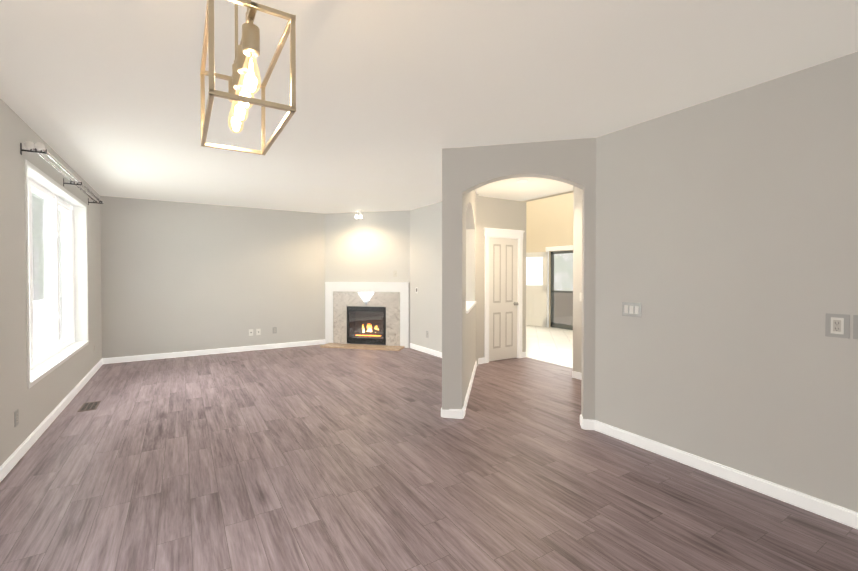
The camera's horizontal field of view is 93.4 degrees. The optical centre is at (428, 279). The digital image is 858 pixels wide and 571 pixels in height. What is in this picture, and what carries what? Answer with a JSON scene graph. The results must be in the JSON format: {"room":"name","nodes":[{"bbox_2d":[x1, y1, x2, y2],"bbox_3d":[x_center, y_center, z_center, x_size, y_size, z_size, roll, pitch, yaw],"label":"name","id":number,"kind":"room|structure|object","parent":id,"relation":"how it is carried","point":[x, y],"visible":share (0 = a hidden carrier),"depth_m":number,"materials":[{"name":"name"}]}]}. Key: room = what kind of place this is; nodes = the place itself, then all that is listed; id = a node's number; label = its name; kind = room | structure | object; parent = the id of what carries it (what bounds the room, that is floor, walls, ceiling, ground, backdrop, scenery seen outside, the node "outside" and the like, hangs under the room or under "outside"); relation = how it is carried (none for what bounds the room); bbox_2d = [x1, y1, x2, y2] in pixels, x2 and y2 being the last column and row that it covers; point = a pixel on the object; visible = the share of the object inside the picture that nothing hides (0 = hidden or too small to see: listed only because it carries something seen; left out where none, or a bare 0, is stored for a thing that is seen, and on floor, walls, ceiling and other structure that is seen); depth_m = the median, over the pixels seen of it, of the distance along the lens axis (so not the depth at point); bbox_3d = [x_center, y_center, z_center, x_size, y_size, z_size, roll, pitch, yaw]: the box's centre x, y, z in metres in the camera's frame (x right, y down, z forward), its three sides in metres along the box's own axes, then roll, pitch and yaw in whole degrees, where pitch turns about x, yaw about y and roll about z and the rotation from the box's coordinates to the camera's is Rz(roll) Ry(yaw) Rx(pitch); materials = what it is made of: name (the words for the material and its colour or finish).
{"room":"living room","nodes":[
{"label":"living room","id":0,"kind":"room"},
{"bbox_2d":[0,99,101,465],"bbox_3d":[-2.580,0.066,1.903,0.250,2.670,10.830,0,1,-32],"label":"wall","id":1,"kind":"structure","parent":0,"point":[37,403],"depth_m":3.21,"materials":[{"name":"beige paint"}]},
{"bbox_2d":[14,409,18,426],"bbox_3d":[-3.147,1.056,3.088,0.007,0.118,0.075,0,1,-32],"label":"electrical outlet plate","id":2,"kind":"object","parent":1,"relation":"attached to","point":[16,414],"depth_m":3.08,"materials":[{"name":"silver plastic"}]},
{"bbox_2d":[0,358,103,481],"bbox_3d":[-2.415,1.356,1.904,0.014,0.090,10.630,0,1,-32],"label":"baseboard","id":3,"kind":"structure","parent":1,"relation":"attached to","point":[6,467],"depth_m":3.62,"materials":[{"name":"white paint"}]},
{"bbox_2d":[24,159,88,388],"bbox_3d":[-4.036,-0.055,4.334,0.230,1.880,2.530,0,1,-32],"label":"window","id":4,"kind":"structure","parent":1,"relation":"in","point":[54,206],"depth_m":4.58,"materials":[{"name":"white plastic"}]},
{"bbox_2d":[20,141,103,204],"bbox_3d":[-3.887,-1.056,4.418,0.165,0.090,2.990,0,1,-32],"label":"curtain rod","id":5,"kind":"object","parent":1,"relation":"attached to","point":[30,145],"visible":1,"depth_m":3.67,"materials":[{"name":"silver metal"}]},
{"bbox_2d":[100,196,324,357],"bbox_3d":[-3.717,-0.006,7.440,4.100,2.670,0.200,0,1,-32],"label":"wall","id":6,"kind":"structure","parent":0,"point":[179,276],"depth_m":7.17,"materials":[{"name":"beige paint"}]},
{"bbox_2d":[104,340,324,363],"bbox_3d":[-3.640,1.285,7.379,3.590,0.090,0.014,0,1,-32],"label":"baseboard","id":7,"kind":"structure","parent":6,"relation":"attached to","point":[303,343],"depth_m":7.18,"materials":[{"name":"white paint"}]},
{"bbox_2d":[256,329,260,334],"bbox_3d":[-3.219,0.987,7.636,0.075,0.118,0.006,0,1,-32],"label":"electrical outlet plate","id":8,"kind":"object","parent":6,"relation":"attached to","point":[258,331],"depth_m":7.64,"materials":[{"name":"white plastic"}]},
{"bbox_2d":[325,210,409,347],"bbox_3d":[-1.224,-0.015,8.150,1.830,2.670,0.140,0,1,13],"label":"wall","id":9,"kind":"structure","parent":0,"point":[371,247],"depth_m":8.07,"materials":[{"name":"beige paint"}]},
{"bbox_2d":[0,344,857,570],"bbox_3d":[0.042,1.430,3.528,6.400,0.100,10.830,0,1,-32],"label":"floor","id":10,"kind":"structure","parent":0,"point":[310,458],"depth_m":2.73,"materials":[{"name":"laminate"}]},
{"bbox_2d":[77,401,100,411],"bbox_3d":[-3.665,1.367,4.369,0.150,0.005,0.330,0,1,-32],"label":"floor vent","id":11,"kind":"object","parent":10,"relation":"in","point":[88,406],"visible":1,"depth_m":4.36,"materials":[{"name":"brown metal"}]},
{"bbox_2d":[320,282,408,350],"bbox_3d":[-1.262,0.684,8.045,1.786,1.275,0.700,0,1,13],"label":"fireplace","id":12,"kind":"object","parent":10,"relation":"on","point":[359,315],"visible":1,"depth_m":8.07,"materials":[{"name":"white"}]},
{"bbox_2d":[0,0,857,213],"bbox_3d":[0.042,-1.339,3.492,6.400,0.100,10.830,0,1,-32],"label":"ceiling","id":13,"kind":"structure","parent":0,"point":[394,98],"depth_m":2.58,"materials":[{"name":"paint"}]},
{"bbox_2d":[200,0,295,154],"bbox_3d":[-0.653,-0.892,1.414,0.239,0.740,0.545,0,1,-32],"label":"chandelier","id":14,"kind":"object","parent":13,"relation":"hanging from","point":[240,80],"visible":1,"depth_m":1.26,"materials":[{"name":"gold metal"}]},
{"bbox_2d":[355,210,361,218],"bbox_3d":[-1.361,-1.264,7.848,0.140,0.161,0.140,0,1,-32],"label":"flush-mount light","id":15,"kind":"object","parent":13,"relation":"attached to","point":[356,216],"visible":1,"depth_m":7.83,"materials":[{"name":"white plastic"}]},
{"bbox_2d":[410,194,478,365],"bbox_3d":[0.173,-0.002,7.122,0.140,2.670,2.050,0,1,-32],"label":"wall","id":16,"kind":"structure","parent":0,"point":[426,263],"depth_m":7.30,"materials":[{"name":"beige paint"}]},
{"bbox_2d":[410,343,441,357],"bbox_3d":[0.092,1.289,7.124,0.014,0.090,1.750,0,1,-32],"label":"baseboard","id":17,"kind":"structure","parent":16,"relation":"attached to","point":[436,353],"depth_m":7.33,"materials":[{"name":"white paint"}]},
{"bbox_2d":[442,148,475,409],"bbox_3d":[0.451,0.022,5.270,0.240,2.670,2.577,0,1,10],"label":"wall","id":18,"kind":"structure","parent":0,"point":[451,278],"depth_m":4.01,"materials":[{"name":"beige paint"}]},
{"bbox_2d":[478,196,525,357],"bbox_3d":[1.028,0.001,6.924,1.150,2.670,0.600,0,1,-32],"label":"wall","id":19,"kind":"structure","parent":0,"point":[497,213],"depth_m":6.59,"materials":[{"name":"beige paint"}]},
{"bbox_2d":[483,228,524,362],"bbox_3d":[1.217,0.254,6.742,0.870,2.170,0.154,0,1,-32],"label":"door frame","id":20,"kind":"structure","parent":19,"relation":"attached to","point":[502,233],"depth_m":6.66,"materials":[{"name":"white paint"}]},
{"bbox_2d":[489,237,518,360],"bbox_3d":[1.243,0.317,6.700,0.646,2.020,0.108,0,1,-32],"label":"closet door","id":21,"kind":"structure","parent":19,"relation":"in","point":[503,293],"depth_m":6.72,"materials":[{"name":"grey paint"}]},
{"bbox_2d":[462,138,595,419],"bbox_3d":[0.902,0.040,3.918,1.550,2.670,0.140,0,1,13],"label":"wall","id":22,"kind":"structure","parent":0,"point":[572,162],"depth_m":3.76,"materials":[{"name":"beige paint"}]},
{"bbox_2d":[441,358,484,418],"bbox_3d":[0.491,1.314,5.174,1.812,0.090,1.850,0,1,-32],"label":"baseboard","id":23,"kind":"structure","parent":22,"relation":"attached to","point":[451,413],"depth_m":4.04,"materials":[{"name":"white paint"}]},
{"bbox_2d":[522,191,572,201],"bbox_3d":[0.826,-1.281,8.221,0.120,5.200,5.730,0,1,-32],"label":"wall","id":24,"kind":"structure","parent":0,"point":[549,196],"depth_m":6.38,"materials":[{"name":"beige paint"}]},
{"bbox_2d":[526,325,572,367],"bbox_3d":[2.461,1.358,9.099,3.550,0.100,6.000,0,1,-32],"label":"floor","id":25,"kind":"structure","parent":0,"point":[553,345],"depth_m":8.12,"materials":[{"name":"white tile"}]},
{"bbox_2d":[526,192,572,326],"bbox_3d":[3.889,-1.303,9.940,0.200,5.200,6.000,0,1,-32],"label":"wall","id":26,"kind":"structure","parent":0,"point":[549,221],"depth_m":10.86,"materials":[{"name":"beige paint"}]},
{"bbox_2d":[526,252,547,326],"bbox_3d":[2.815,0.260,11.136,0.343,2.018,0.874,0,1,-32],"label":"entry door","id":27,"kind":"structure","parent":26,"relation":"in","point":[536,284],"depth_m":11.03,"materials":[{"name":"white paint"}]},
{"bbox_2d":[546,245,572,326],"bbox_3d":[3.445,0.210,10.473,0.022,2.160,1.100,0,1,-32],"label":"door frame","id":28,"kind":"structure","parent":26,"relation":"attached to","point":[559,248],"depth_m":10.84,"materials":[{"name":"white paint"}]},
{"bbox_2d":[551,250,572,329],"bbox_3d":[3.522,0.263,10.521,0.040,2.028,0.880,0,1,-32],"label":"storm door","id":29,"kind":"structure","parent":26,"relation":"in","point":[561,325],"depth_m":10.67,"materials":[{"name":"grey"}]},
{"bbox_2d":[573,186,581,372],"bbox_3d":[3.767,-1.259,6.505,4.000,5.200,0.270,0,1,-32],"label":"wall","id":30,"kind":"structure","parent":0,"point":[577,278],"depth_m":5.53,"materials":[{"name":"beige paint"}]},
{"bbox_2d":[572,371,580,379],"bbox_3d":[2.056,1.310,5.489,0.014,0.090,0.270,0,1,-32],"label":"baseboard","id":31,"kind":"structure","parent":30,"relation":"attached to","point":[577,375],"depth_m":5.54,"materials":[{"name":"white paint"}]},
{"bbox_2d":[595,52,857,511],"bbox_3d":[2.800,0.068,1.747,0.140,2.670,4.940,0,1,-32],"label":"wall","id":32,"kind":"structure","parent":0,"point":[727,241],"depth_m":2.73,"materials":[{"name":"beige paint"}]},
{"bbox_2d":[622,302,640,317],"bbox_3d":[1.702,0.252,3.399,0.007,0.118,0.167,0,1,-32],"label":"light switch","id":33,"kind":"object","parent":32,"relation":"attached to","point":[628,309],"depth_m":3.40,"materials":[{"name":"white plastic"}]},
{"bbox_2d":[825,313,857,338],"bbox_3d":[2.364,0.265,2.318,0.009,0.135,0.132,0,1,-32],"label":"electrical outlet plate","id":34,"kind":"object","parent":32,"relation":"attached to","point":[837,325],"depth_m":2.32,"materials":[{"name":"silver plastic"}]},
{"label":"outside","id":35,"kind":"structure","parent":0,"visible":0},
{"bbox_2d":[32,192,62,355],"bbox_3d":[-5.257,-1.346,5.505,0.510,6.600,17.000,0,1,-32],"label":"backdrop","id":36,"kind":"structure","parent":35,"point":[35,209],"depth_m":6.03,"materials":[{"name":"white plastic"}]},
{"bbox_2d":[554,253,572,324],"bbox_3d":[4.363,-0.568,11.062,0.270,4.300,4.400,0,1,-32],"label":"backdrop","id":37,"kind":"structure","parent":35,"point":[567,288],"depth_m":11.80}
]}

